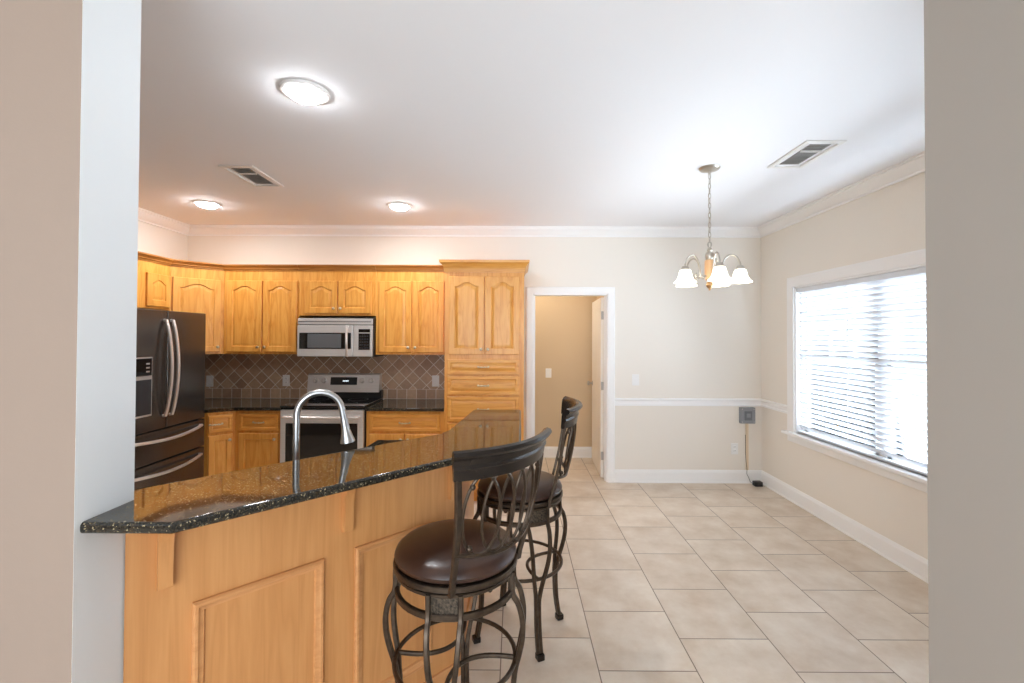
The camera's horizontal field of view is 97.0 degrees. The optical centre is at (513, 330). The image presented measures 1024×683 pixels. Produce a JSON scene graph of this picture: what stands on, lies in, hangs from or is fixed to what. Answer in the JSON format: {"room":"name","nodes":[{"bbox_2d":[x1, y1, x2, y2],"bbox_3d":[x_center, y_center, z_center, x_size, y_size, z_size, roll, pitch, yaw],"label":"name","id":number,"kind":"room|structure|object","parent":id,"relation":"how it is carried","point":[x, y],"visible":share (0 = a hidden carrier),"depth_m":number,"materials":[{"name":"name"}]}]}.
{"room":"kitchen","nodes":[
{"label":"kitchen","id":0,"kind":"room"},
{"bbox_2d":[0,0,82,682],"bbox_3d":[-2.386,0.197,1.230,2.580,2.740,0.177,0,-1,0],"label":"wall","id":1,"kind":"structure","parent":0,"point":[41,40],"depth_m":1.14,"materials":[{"name":"beige paint"}]},
{"bbox_2d":[71,0,140,682],"bbox_3d":[-1.096,0.202,1.226,0.001,2.740,0.178,0,-1,0],"label":"wall","id":2,"kind":"structure","parent":1,"relation":"attached to","point":[111,29],"depth_m":1.22,"materials":[{"name":"white paint"}]},
{"bbox_2d":[138,221,187,259],"bbox_3d":[-3.609,0.217,3.117,0.120,2.740,3.588,0,-1,0],"label":"wall","id":3,"kind":"structure","parent":0,"point":[152,239],"depth_m":4.56,"materials":[{"name":"white paint"}]},
{"bbox_2d":[137,251,173,309],"bbox_3d":[-3.365,-0.442,3.722,0.354,0.475,1.087,0,-1,0],"label":"upper cabinet","id":4,"kind":"object","parent":3,"relation":"attached to","point":[153,271],"visible":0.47,"depth_m":4.06,"materials":[{"name":"brown wood"}]},
{"bbox_2d":[164,259,223,353],"bbox_3d":[-3.219,-0.218,4.574,0.643,0.900,0.679,0,-1,0],"label":"upper cabinet","id":5,"kind":"object","parent":3,"relation":"attached to","point":[196,287],"visible":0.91,"depth_m":4.45,"materials":[{"name":"brown wood"}]},
{"bbox_2d":[187,236,761,469],"bbox_3d":[-0.419,0.253,4.956,6.487,2.740,0.115,0,-1,0],"label":"wall","id":6,"kind":"structure","parent":0,"point":[681,342],"depth_m":4.90,"materials":[{"name":"white paint"}]},
{"bbox_2d":[223,264,312,353],"bbox_3d":[-2.547,-0.213,4.721,0.758,0.900,0.378,0,-1,0],"label":"upper cabinet","id":7,"kind":"object","parent":6,"relation":"attached to","point":[261,301],"visible":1,"depth_m":4.56,"materials":[{"name":"brown wood"}]},
{"bbox_2d":[205,354,444,398],"bbox_3d":[-2.097,0.481,4.522,2.896,0.488,0.760,0,-1,0],"label":"backsplash","id":8,"kind":"structure","parent":6,"relation":"attached to","point":[234,375],"depth_m":4.89,"materials":[{"name":"tile"}]},
{"bbox_2d":[206,376,212,386],"bbox_3d":[-3.275,0.543,4.889,0.076,0.120,0.010,0,-1,0],"label":"power outlet","id":9,"kind":"object","parent":8,"relation":"attached to","point":[209,379],"visible":1,"depth_m":4.89,"materials":[{"name":"white plastic"}]},
{"bbox_2d":[283,375,289,385],"bbox_3d":[-2.450,0.536,4.887,0.076,0.120,0.008,0,-1,0],"label":"power outlet","id":10,"kind":"object","parent":8,"relation":"attached to","point":[286,378],"visible":1,"depth_m":4.88,"materials":[{"name":"white plastic"}]},
{"bbox_2d":[432,375,438,386],"bbox_3d":[-0.837,0.541,4.880,0.076,0.120,0.010,0,-1,0],"label":"power outlet","id":11,"kind":"object","parent":8,"relation":"attached to","point":[435,378],"visible":1,"depth_m":4.88,"materials":[{"name":"white plastic"}]},
{"bbox_2d":[297,265,375,316],"bbox_3d":[-1.776,-0.405,4.721,0.778,0.510,0.378,0,-1,0],"label":"upper cabinet","id":12,"kind":"object","parent":6,"relation":"attached to","point":[324,290],"visible":1,"depth_m":4.56,"materials":[{"name":"brown wood"}]},
{"bbox_2d":[297,318,383,356],"bbox_3d":[-1.772,0.068,4.675,0.755,0.388,0.458,0,-1,0],"label":"microwave","id":13,"kind":"object","parent":12,"relation":"attached to","point":[316,337],"visible":1,"depth_m":4.50,"materials":[{"name":"silver metal"}]},
{"bbox_2d":[375,265,444,354],"bbox_3d":[-1.016,-0.207,4.716,0.739,0.900,0.378,0,-1,0],"label":"upper cabinet","id":14,"kind":"object","parent":6,"relation":"attached to","point":[410,299],"visible":0.99,"depth_m":4.56,"materials":[{"name":"brown wood"}]},
{"bbox_2d":[138,151,924,237],"bbox_3d":[-0.436,-1.092,3.110,6.217,0.098,3.612,0,-1,0],"label":"crown molding","id":15,"kind":"structure","parent":6,"relation":"attached to","point":[914,165],"depth_m":4.85,"materials":[{"name":"white paint"}]},
{"bbox_2d":[526,287,614,482],"bbox_3d":[0.615,0.582,5.321,0.958,2.101,0.900,0,-1,0],"label":"door","id":16,"kind":"structure","parent":6,"relation":"in","point":[603,308],"depth_m":4.89,"materials":[{"name":"white paint"}]},
{"bbox_2d":[632,374,638,384],"bbox_3d":[1.318,0.529,4.882,0.076,0.120,0.014,0,-1,0],"label":"light switch","id":17,"kind":"object","parent":6,"relation":"attached to","point":[635,377],"visible":1,"depth_m":4.88,"materials":[{"name":"white plastic"}]},
{"bbox_2d":[731,443,737,453],"bbox_3d":[2.378,1.268,4.871,0.076,0.120,0.008,0,-1,0],"label":"power outlet","id":18,"kind":"object","parent":6,"relation":"attached to","point":[734,446],"visible":1,"depth_m":4.87,"materials":[{"name":"white plastic"}]},
{"bbox_2d":[739,407,754,423],"bbox_3d":[2.504,0.906,4.849,0.156,0.170,0.062,0,-1,0],"label":"junction box","id":19,"kind":"object","parent":6,"relation":"attached to","point":[746,414],"visible":1,"depth_m":4.83,"materials":[{"name":"grey plastic"}]},
{"bbox_2d":[745,424,748,469],"bbox_3d":[2.510,1.243,4.867,0.028,0.502,0.016,0,-1,0],"label":"cable cover","id":20,"kind":"object","parent":6,"relation":"attached to","point":[746,425],"visible":1,"depth_m":4.86,"materials":[{"name":"beige plastic"}]},
{"bbox_2d":[138,0,924,226],"bbox_3d":[-0.440,-1.212,1.492,6.700,0.100,9.150,0,-1,0],"label":"ceiling","id":21,"kind":"structure","parent":0,"point":[459,112],"depth_m":2.32,"materials":[{"name":"white paint"}]},
{"bbox_2d":[192,200,221,208],"bbox_3d":[-2.734,-1.119,4.051,0.224,0.038,0.224,0,-1,0],"label":"recessed light","id":22,"kind":"object","parent":21,"relation":"in","point":[207,204],"visible":1,"depth_m":4.00,"materials":[{"name":"white glass"}]},
{"bbox_2d":[218,165,283,186],"bbox_3d":[-1.923,-1.138,3.352,0.236,0.012,0.431,0,-1,0],"label":"ceiling vent","id":23,"kind":"object","parent":21,"relation":"in","point":[244,170],"visible":1,"depth_m":3.31,"materials":[{"name":"white metal"}]},
{"bbox_2d":[279,79,329,104],"bbox_3d":[-1.005,-1.136,2.192,0.224,0.038,0.224,0,-1,0],"label":"recessed light","id":24,"kind":"object","parent":21,"relation":"in","point":[298,90],"visible":1,"depth_m":2.15,"materials":[{"name":"white glass"}]},
{"bbox_2d":[387,202,411,210],"bbox_3d":[-1.026,-1.111,4.090,0.224,0.038,0.224,0,-1,0],"label":"recessed light","id":25,"kind":"object","parent":21,"relation":"in","point":[400,206],"visible":1,"depth_m":4.04,"materials":[{"name":"white glass"}]},
{"bbox_2d":[674,164,752,290],"bbox_3d":[1.358,-0.705,3.135,0.514,0.856,0.506,0,-1,0],"label":"chandelier","id":26,"kind":"object","parent":21,"relation":"hanging from","point":[716,275],"visible":1,"depth_m":3.11,"materials":[{"name":"white glass"}]},
{"bbox_2d":[767,140,846,167],"bbox_3d":[1.870,-1.128,2.918,0.236,0.012,0.431,0,-1,0],"label":"ceiling vent","id":27,"kind":"object","parent":21,"relation":"in","point":[815,146],"visible":1,"depth_m":2.88,"materials":[{"name":"white metal"}]},
{"bbox_2d":[535,296,596,446],"bbox_3d":[0.241,0.269,5.946,1.880,2.740,0.100,0,-1,0],"label":"wall","id":28,"kind":"structure","parent":0,"point":[563,324],"depth_m":5.89,"materials":[{"name":"beige paint"}]},
{"bbox_2d":[546,368,550,377],"bbox_3d":[0.458,0.549,5.885,0.076,0.120,0.014,0,-1,0],"label":"light switch","id":29,"kind":"object","parent":28,"relation":"attached to","point":[548,370],"visible":1,"depth_m":5.88,"materials":[{"name":"white plastic"}]},
{"bbox_2d":[543,446,591,457],"bbox_3d":[0.234,1.563,5.437,1.680,0.138,0.885,0,-1,0],"label":"baseboard","id":30,"kind":"structure","parent":28,"relation":"attached to","point":[549,452],"depth_m":5.86,"materials":[{"name":"white paint"}]},
{"bbox_2d":[450,458,928,682],"bbox_3d":[-0.451,1.628,1.456,6.700,0.100,9.150,0,-1,0],"label":"floor","id":31,"kind":"structure","parent":0,"point":[658,582],"depth_m":2.72,"materials":[{"name":"tile"}]},
{"bbox_2d":[134,309,205,488],"bbox_3d":[-3.104,0.716,3.627,0.820,1.758,0.901,0,-1,0],"label":"refrigerator","id":32,"kind":"object","parent":31,"relation":"on","point":[170,345],"visible":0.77,"depth_m":3.63,"materials":[{"name":"grey metal"}]},
{"bbox_2d":[199,411,234,475],"bbox_3d":[-3.087,1.180,4.503,0.919,0.854,0.783,0,-1,0],"label":"base cabinet","id":33,"kind":"object","parent":31,"relation":"on","point":[219,427],"visible":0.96,"depth_m":4.18,"materials":[{"name":"brown wood"}]},
{"bbox_2d":[205,398,299,412],"bbox_3d":[-2.863,0.737,4.510,1.360,0.031,0.776,0,-1,0],"label":"countertop","id":34,"kind":"structure","parent":33,"relation":"on","point":[212,405],"depth_m":4.45,"materials":[{"name":"stone"}]},
{"bbox_2d":[235,411,279,470],"bbox_3d":[-2.410,1.183,4.560,0.443,0.854,0.664,0,-1,0],"label":"base cabinet","id":35,"kind":"object","parent":31,"relation":"on","point":[257,433],"visible":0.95,"depth_m":4.27,"materials":[{"name":"brown wood"}]},
{"bbox_2d":[123,466,473,682],"bbox_3d":[-0.839,1.058,2.135,1.956,1.054,1.043,1,-1,-45],"label":"peninsula base","id":36,"kind":"object","parent":31,"relation":"on","point":[298,592],"visible":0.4,"depth_m":1.58,"materials":[{"name":"brown wood"}]},
{"bbox_2d":[80,410,520,533],"bbox_3d":[-0.424,0.515,1.985,0.730,0.030,2.161,0,-1,31],"label":"countertop","id":37,"kind":"structure","parent":36,"relation":"on","point":[173,507],"depth_m":1.50,"materials":[{"name":"stone"}]},
{"bbox_2d":[367,440,403,446],"bbox_3d":[-0.879,0.705,2.120,0.898,0.040,1.949,0,-1,36],"label":"countertop","id":38,"kind":"structure","parent":36,"relation":"on","point":[378,442],"depth_m":2.82,"materials":[{"name":"stone"}]},
{"bbox_2d":[293,389,354,459],"bbox_3d":[-0.795,0.465,1.893,0.259,0.435,0.122,1,-1,-23],"label":"kitchen faucet","id":39,"kind":"object","parent":38,"relation":"on","point":[347,437],"visible":0.75,"depth_m":1.91,"materials":[{"name":"silver metal"}]},
{"bbox_2d":[280,373,382,462],"bbox_3d":[-1.788,1.033,4.524,0.788,1.159,0.720,0,-1,0],"label":"range","id":40,"kind":"object","parent":31,"relation":"on","point":[320,425],"visible":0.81,"depth_m":4.23,"materials":[{"name":"silver metal"}]},
{"bbox_2d":[280,397,382,407],"bbox_3d":[-1.787,0.714,4.537,0.788,0.021,0.612,0,-1,0],"label":"cooktop","id":41,"kind":"object","parent":40,"relation":"in","point":[315,402],"depth_m":4.44,"materials":[{"name":"black glass"}]},
{"bbox_2d":[366,411,443,446],"bbox_3d":[-1.021,1.189,4.554,0.736,0.854,0.664,0,-1,0],"label":"base cabinet","id":42,"kind":"object","parent":31,"relation":"on","point":[380,425],"visible":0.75,"depth_m":4.27,"materials":[{"name":"brown wood"}]},
{"bbox_2d":[365,399,443,410],"bbox_3d":[-1.020,0.746,4.573,0.739,0.031,0.637,0,-1,0],"label":"countertop","id":43,"kind":"structure","parent":42,"relation":"on","point":[386,404],"depth_m":4.42,"materials":[{"name":"stone"}]},
{"bbox_2d":[382,427,551,682],"bbox_3d":[-0.160,0.973,1.672,0.505,1.214,0.560,1,-1,-43],"label":"bar stool","id":44,"kind":"object","parent":31,"relation":"on","point":[450,561],"visible":1,"depth_m":1.53,"materials":[{"name":"brown leather"}]},
{"bbox_2d":[394,519,515,584],"bbox_3d":[-0.213,0.800,1.696,0.450,0.080,0.450,0,-1,3],"label":"seat cushion","id":45,"kind":"object","parent":44,"relation":"on","point":[423,556],"depth_m":1.57,"materials":[{"name":"brown leather"}]},
{"bbox_2d":[439,260,529,500],"bbox_3d":[-0.273,0.480,4.547,0.846,2.277,0.692,0,-1,0],"label":"pantry cabinet","id":46,"kind":"object","parent":31,"relation":"on","point":[484,368],"visible":0.58,"depth_m":4.25,"materials":[{"name":"brown wood"}]},
{"bbox_2d":[472,396,582,661],"bbox_3d":[0.098,0.984,2.438,0.564,1.214,0.532,0,-1,21],"label":"bar stool","id":47,"kind":"object","parent":31,"relation":"on","point":[550,492],"visible":0.66,"depth_m":2.27,"materials":[{"name":"brown metal"}]},
{"bbox_2d":[478,468,561,503],"bbox_3d":[0.036,0.810,2.425,0.450,0.080,0.450,1,-1,-23],"label":"seat cushion","id":48,"kind":"object","parent":47,"relation":"on","point":[546,481],"depth_m":2.29,"materials":[{"name":"brown leather"}]},
{"bbox_2d":[745,435,762,486],"bbox_3d":[2.548,1.373,4.798,0.132,0.520,0.113,0,-1,0],"label":"power adapter","id":49,"kind":"object","parent":31,"relation":"on","point":[757,483],"visible":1,"depth_m":4.76,"materials":[{"name":"black plastic"}]},
{"bbox_2d":[761,172,927,559],"bbox_3d":[2.743,0.242,3.081,0.150,2.740,3.612,0,-1,0],"label":"wall","id":50,"kind":"structure","parent":0,"point":[888,221],"depth_m":3.74,"materials":[{"name":"white paint"}]},
{"bbox_2d":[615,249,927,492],"bbox_3d":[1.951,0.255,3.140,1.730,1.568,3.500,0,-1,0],"label":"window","id":51,"kind":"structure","parent":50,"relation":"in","point":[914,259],"depth_m":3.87,"materials":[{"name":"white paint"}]},
{"bbox_2d":[797,266,926,475],"bbox_3d":[2.697,0.261,2.907,0.066,1.359,2.748,0,-1,0],"label":"blind","id":52,"kind":"object","parent":51,"relation":"attached to","point":[891,285],"visible":0.6,"depth_m":3.44,"materials":[{"name":"white plastic"}]},
{"bbox_2d":[615,469,927,582],"bbox_3d":[1.871,1.539,3.068,1.582,0.138,3.612,0,-1,0],"label":"baseboard","id":53,"kind":"structure","parent":50,"relation":"attached to","point":[915,564],"depth_m":4.14,"materials":[{"name":"white paint"}]},
{"bbox_2d":[924,0,970,682],"bbox_3d":[1.990,0.215,1.219,1.642,2.740,0.118,0,-1,0],"label":"wall","id":54,"kind":"structure","parent":0,"point":[944,20],"depth_m":1.22,"materials":[{"name":"beige paint"}]},
{"bbox_2d":[965,0,1023,682],"bbox_3d":[1.223,0.184,-0.922,0.125,2.740,4.170,0,-1,0],"label":"wall","id":55,"kind":"structure","parent":0,"point":[994,29],"depth_m":1.10,"materials":[{"name":"beige paint"}]},
{"label":"outside","id":56,"kind":"structure","parent":0,"visible":0},
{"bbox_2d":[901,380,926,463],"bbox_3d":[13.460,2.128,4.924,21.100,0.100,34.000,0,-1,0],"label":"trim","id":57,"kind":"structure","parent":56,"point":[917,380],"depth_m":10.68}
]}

